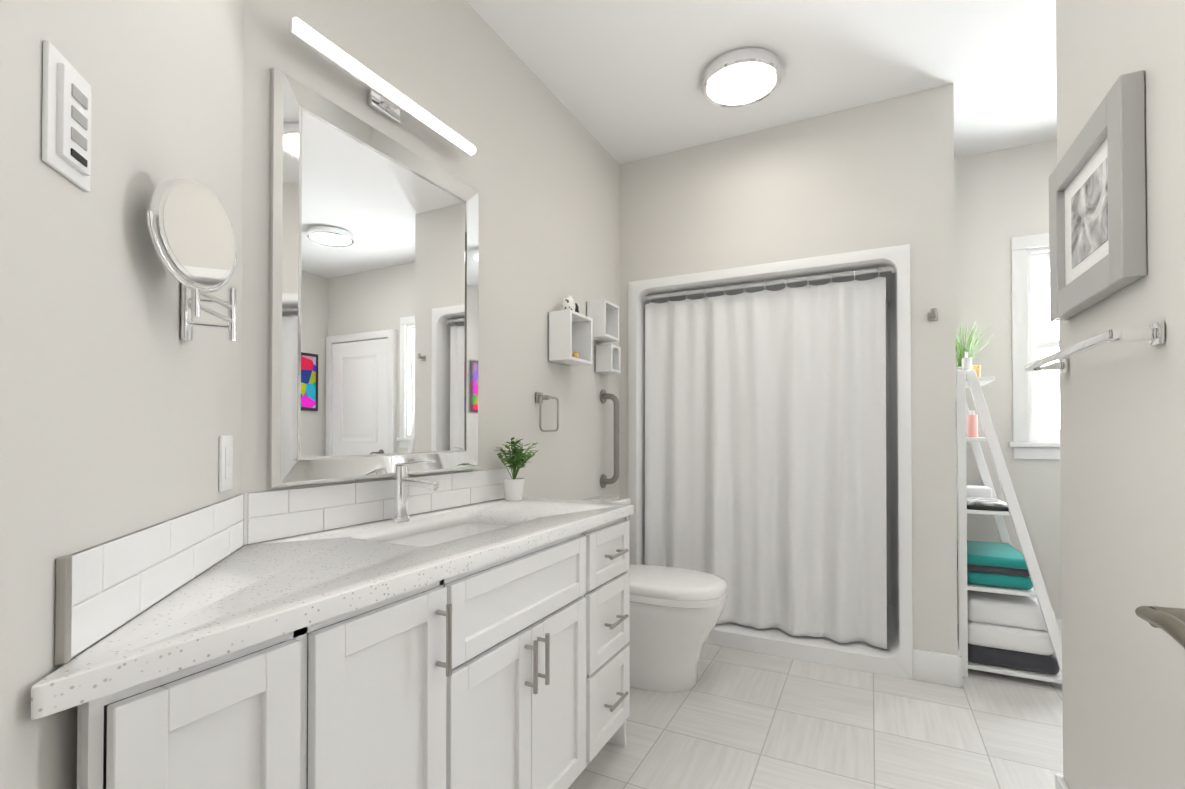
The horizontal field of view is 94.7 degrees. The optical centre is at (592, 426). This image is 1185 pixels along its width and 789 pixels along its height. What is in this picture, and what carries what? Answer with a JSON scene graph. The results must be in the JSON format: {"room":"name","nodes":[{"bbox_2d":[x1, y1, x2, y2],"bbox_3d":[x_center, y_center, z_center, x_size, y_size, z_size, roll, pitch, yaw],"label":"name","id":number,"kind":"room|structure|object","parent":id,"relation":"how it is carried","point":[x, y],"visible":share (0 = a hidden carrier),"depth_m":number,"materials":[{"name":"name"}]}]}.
{"room":"bathroom","nodes":[
{"label":"bathroom","id":0,"kind":"room"},
{"bbox_2d":[0,0,243,788],"bbox_3d":[-0.454,-0.224,-0.012,2.052,2.740,2.064,0,-1,27],"label":"wall","id":1,"kind":"structure","parent":0,"point":[120,405],"depth_m":0.71,"materials":[{"name":"white paint"}]},
{"bbox_2d":[42,40,91,191],"bbox_3d":[-0.608,-0.357,0.639,0.015,0.134,0.084,0,-1,-18],"label":"switch panel","id":2,"kind":"object","parent":1,"relation":"attached to","point":[66,119],"visible":1,"depth_m":0.62,"materials":[{"name":"white plastic"}]},
{"bbox_2d":[146,179,236,341],"bbox_3d":[-0.667,-0.269,0.900,0.176,0.234,0.191,0,-1,27],"label":"makeup mirror","id":3,"kind":"object","parent":1,"relation":"attached to","point":[190,231],"visible":1,"depth_m":0.86,"materials":[{"name":"silver metal"}]},
{"bbox_2d":[219,435,232,491],"bbox_3d":[-0.786,0.079,1.175,0.012,0.118,0.072,0,-1,-18],"label":"light switch","id":4,"kind":"object","parent":1,"relation":"attached to","point":[225,463],"visible":1,"depth_m":1.16,"materials":[{"name":"white plastic"}]},
{"bbox_2d":[54,468,512,664],"bbox_3d":[-0.467,0.221,1.445,0.501,0.122,1.598,0,-1,27],"label":"backsplash","id":5,"kind":"structure","parent":1,"relation":"attached to","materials":[{"name":"white tile"}]},
{"bbox_2d":[240,0,619,547],"bbox_3d":[-0.171,-0.194,2.695,0.100,2.740,3.100,0,-1,27],"label":"wall","id":6,"kind":"structure","parent":0,"point":[538,170],"depth_m":2.16,"materials":[{"name":"white paint"}]},
{"bbox_2d":[268,67,478,487],"bbox_3d":[-0.608,-0.365,1.690,0.030,1.040,0.780,0,-1,27],"label":"vanity mirror","id":7,"kind":"object","parent":6,"relation":"attached to","point":[373,319],"visible":0.94,"depth_m":1.57,"materials":[{"name":"white mirror"}]},
{"bbox_2d":[288,17,475,155],"bbox_3d":[-0.602,-0.981,1.647,0.087,0.060,0.675,0,-1,27],"label":"vanity light","id":8,"kind":"object","parent":6,"relation":"attached to","point":[387,100],"visible":1,"depth_m":1.59,"materials":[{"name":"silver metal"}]},
{"bbox_2d":[535,392,558,431],"bbox_3d":[-0.210,-0.063,2.444,0.054,0.177,0.160,0,-1,27],"label":"towel ring","id":9,"kind":"object","parent":6,"relation":"attached to","point":[540,397],"visible":1,"depth_m":2.41,"materials":[{"name":"silver metal"}]},
{"bbox_2d":[548,295,620,373],"bbox_3d":[-0.017,-0.473,2.754,0.120,0.360,0.600,0,-1,27],"label":"cube shelf","id":10,"kind":"object","parent":6,"relation":"attached to","point":[573,333],"visible":1,"depth_m":2.67,"materials":[{"name":"white paint"}]},
{"bbox_2d":[600,390,618,487],"bbox_3d":[0.101,0.070,3.002,0.099,0.546,0.076,0,-1,27],"label":"grab rail","id":11,"kind":"object","parent":6,"relation":"attached to","point":[604,397],"visible":1,"depth_m":2.98,"materials":[{"name":"silver metal"}]},
{"bbox_2d":[466,0,1056,164],"bbox_3d":[1.035,-1.609,0.890,4.000,0.050,5.350,0,-1,27],"label":"ceiling","id":12,"kind":"structure","parent":0,"point":[621,80],"depth_m":2.33,"materials":[{"name":"white paint"}]},
{"bbox_2d":[702,48,781,107],"bbox_3d":[0.659,-1.536,2.422,0.340,0.062,0.340,0,-1,27],"label":"ceiling light","id":13,"kind":"object","parent":12,"relation":"attached to","point":[742,77],"visible":1,"depth_m":2.37,"materials":[{"name":"silver metal"}]},
{"bbox_2d":[619,83,957,655],"bbox_3d":[0.927,-0.191,2.899,1.670,2.740,0.100,0,-1,27],"label":"wall","id":14,"kind":"structure","parent":0,"point":[878,174],"depth_m":2.65,"materials":[{"name":"white paint"}]},
{"bbox_2d":[628,244,912,679],"bbox_3d":[1.024,0.170,3.210,1.429,2.025,0.790,0,-1,27],"label":"shower stall","id":15,"kind":"object","parent":14,"relation":"attached to","point":[894,658],"visible":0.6,"depth_m":2.83,"materials":[{"name":"white plastic"}]},
{"bbox_2d":[643,266,894,648],"bbox_3d":[0.886,0.147,2.937,1.318,1.869,0.095,0,-1,27],"label":"shower curtain","id":16,"kind":"object","parent":15,"relation":"attached to","point":[765,461],"visible":0.92,"depth_m":2.91,"materials":[{"name":"white fabric"}]},
{"bbox_2d":[928,308,937,320],"bbox_3d":[1.558,-0.511,2.495,0.040,0.050,0.050,0,-1,27],"label":"hook","id":17,"kind":"object","parent":14,"relation":"attached to","point":[933,315],"visible":1,"depth_m":2.50,"materials":[{"name":"silver metal"}]},
{"bbox_2d":[944,648,962,687],"bbox_3d":[1.836,1.108,2.807,0.020,0.140,0.818,0,-1,27],"label":"baseboard","id":18,"kind":"structure","parent":14,"relation":"attached to","point":[954,662],"depth_m":2.45,"materials":[{"name":"white paint"}]},
{"bbox_2d":[568,643,1062,788],"bbox_3d":[1.035,1.181,0.859,4.000,0.050,5.350,0,-1,27],"label":"floor","id":19,"kind":"structure","parent":0,"point":[733,718],"depth_m":2.08,"materials":[{"name":"tile"}]},
{"bbox_2d":[77,509,633,788],"bbox_3d":[-0.432,0.740,1.419,0.570,0.846,1.552,0,-1,27],"label":"bathroom vanity","id":20,"kind":"object","parent":19,"relation":"on","point":[479,645],"depth_m":1.06,"materials":[{"name":"white paint"}]},
{"bbox_2d":[30,497,633,719],"bbox_3d":[-0.453,0.300,1.418,0.542,0.034,1.632,0,-1,27],"label":"countertop","id":21,"kind":"structure","parent":20,"relation":"on","point":[261,586],"depth_m":0.91,"materials":[{"name":"white stone"}]},
{"bbox_2d":[386,460,441,520],"bbox_3d":[-0.521,0.191,1.606,0.166,0.186,0.052,0,-1,27],"label":"faucet","id":22,"kind":"object","parent":21,"relation":"on","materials":[{"name":"silver metal"}]},
{"bbox_2d":[378,517,509,544],"bbox_3d":[-0.396,0.381,1.540,0.302,0.150,0.522,0,-1,27],"label":"sink","id":23,"kind":"object","parent":21,"relation":"in","point":[472,524],"depth_m":1.71,"materials":[{"name":"white ceramic"}]},
{"bbox_2d":[494,437,538,500],"bbox_3d":[-0.279,0.166,2.128,0.154,0.246,0.200,0,-1,27],"label":"plant","id":24,"kind":"object","parent":21,"relation":"on","point":[513,487],"depth_m":2.10,"materials":[{"name":"green plant"}]},
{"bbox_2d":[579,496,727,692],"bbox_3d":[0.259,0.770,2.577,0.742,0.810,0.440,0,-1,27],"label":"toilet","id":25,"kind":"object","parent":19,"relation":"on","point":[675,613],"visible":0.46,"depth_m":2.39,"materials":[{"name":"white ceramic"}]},
{"bbox_2d":[955,323,1061,683],"bbox_3d":[2.038,0.329,2.720,0.446,1.695,0.540,0,-1,27],"label":"ladder shelf","id":26,"kind":"object","parent":19,"relation":"on","point":[1007,623],"visible":0.85,"depth_m":2.55,"materials":[{"name":"white paint"}]},
{"bbox_2d":[954,139,1061,618],"bbox_3d":[2.203,-0.188,3.169,3.900,2.740,0.100,0,-1,27],"label":"wall","id":27,"kind":"structure","parent":0,"point":[1001,198],"depth_m":3.07,"materials":[{"name":"white paint"}]},
{"bbox_2d":[1008,233,1059,458],"bbox_3d":[2.640,-0.436,2.927,0.680,1.230,0.139,0,-1,27],"label":"window","id":28,"kind":"structure","parent":27,"relation":"in","point":[1027,345],"depth_m":3.01,"materials":[{"name":"white paint"}]},
{"bbox_2d":[1056,619,1061,636],"bbox_3d":[2.485,1.109,2.946,1.050,0.140,0.016,0,-1,27],"label":"baseboard","id":29,"kind":"structure","parent":27,"relation":"attached to","point":[1059,621],"depth_m":2.93,"materials":[{"name":"white paint"}]},
{"bbox_2d":[1056,0,1184,788],"bbox_3d":[0.651,-0.223,0.077,0.100,2.740,3.380,0,-1,27],"label":"wall","id":30,"kind":"structure","parent":0,"point":[1122,446],"depth_m":1.18,"materials":[{"name":"white paint"}]},
{"bbox_2d":[1055,774,1068,788],"bbox_3d":[0.664,1.078,0.205,0.026,0.140,3.146,0,-1,27],"label":"baseboard","id":31,"kind":"structure","parent":30,"relation":"attached to","point":[1060,783],"depth_m":1.58,"materials":[{"name":"white paint"}]},
{"bbox_2d":[1025,320,1164,373],"bbox_3d":[1.175,-0.174,1.313,0.086,0.044,0.640,0,-1,27],"label":"towel rail","id":32,"kind":"object","parent":30,"relation":"attached to","point":[1153,334],"visible":1,"depth_m":1.09,"materials":[{"name":"silver metal"}]},
{"bbox_2d":[1049,70,1146,321],"bbox_3d":[1.205,-0.507,1.324,0.038,0.415,0.500,0,-1,27],"label":"picture frame","id":33,"kind":"object","parent":30,"relation":"attached to","point":[1097,220],"visible":1,"depth_m":1.23,"materials":[{"name":"grey wood"}]},
{"bbox_2d":[1135,606,1184,648],"bbox_3d":[0.515,0.125,0.239,0.185,2.032,0.812,0,-1,27],"label":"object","id":34,"kind":"structure","parent":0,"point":[1170,621],"depth_m":0.56,"materials":[{"name":"silver metal"}]},
{"label":"outside","id":35,"kind":"structure","parent":0,"visible":0},
{"bbox_2d":[1038,262,1059,428],"bbox_3d":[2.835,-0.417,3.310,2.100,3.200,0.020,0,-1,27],"label":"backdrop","id":36,"kind":"structure","parent":35,"point":[1049,402],"depth_m":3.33,"materials":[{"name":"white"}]}
]}

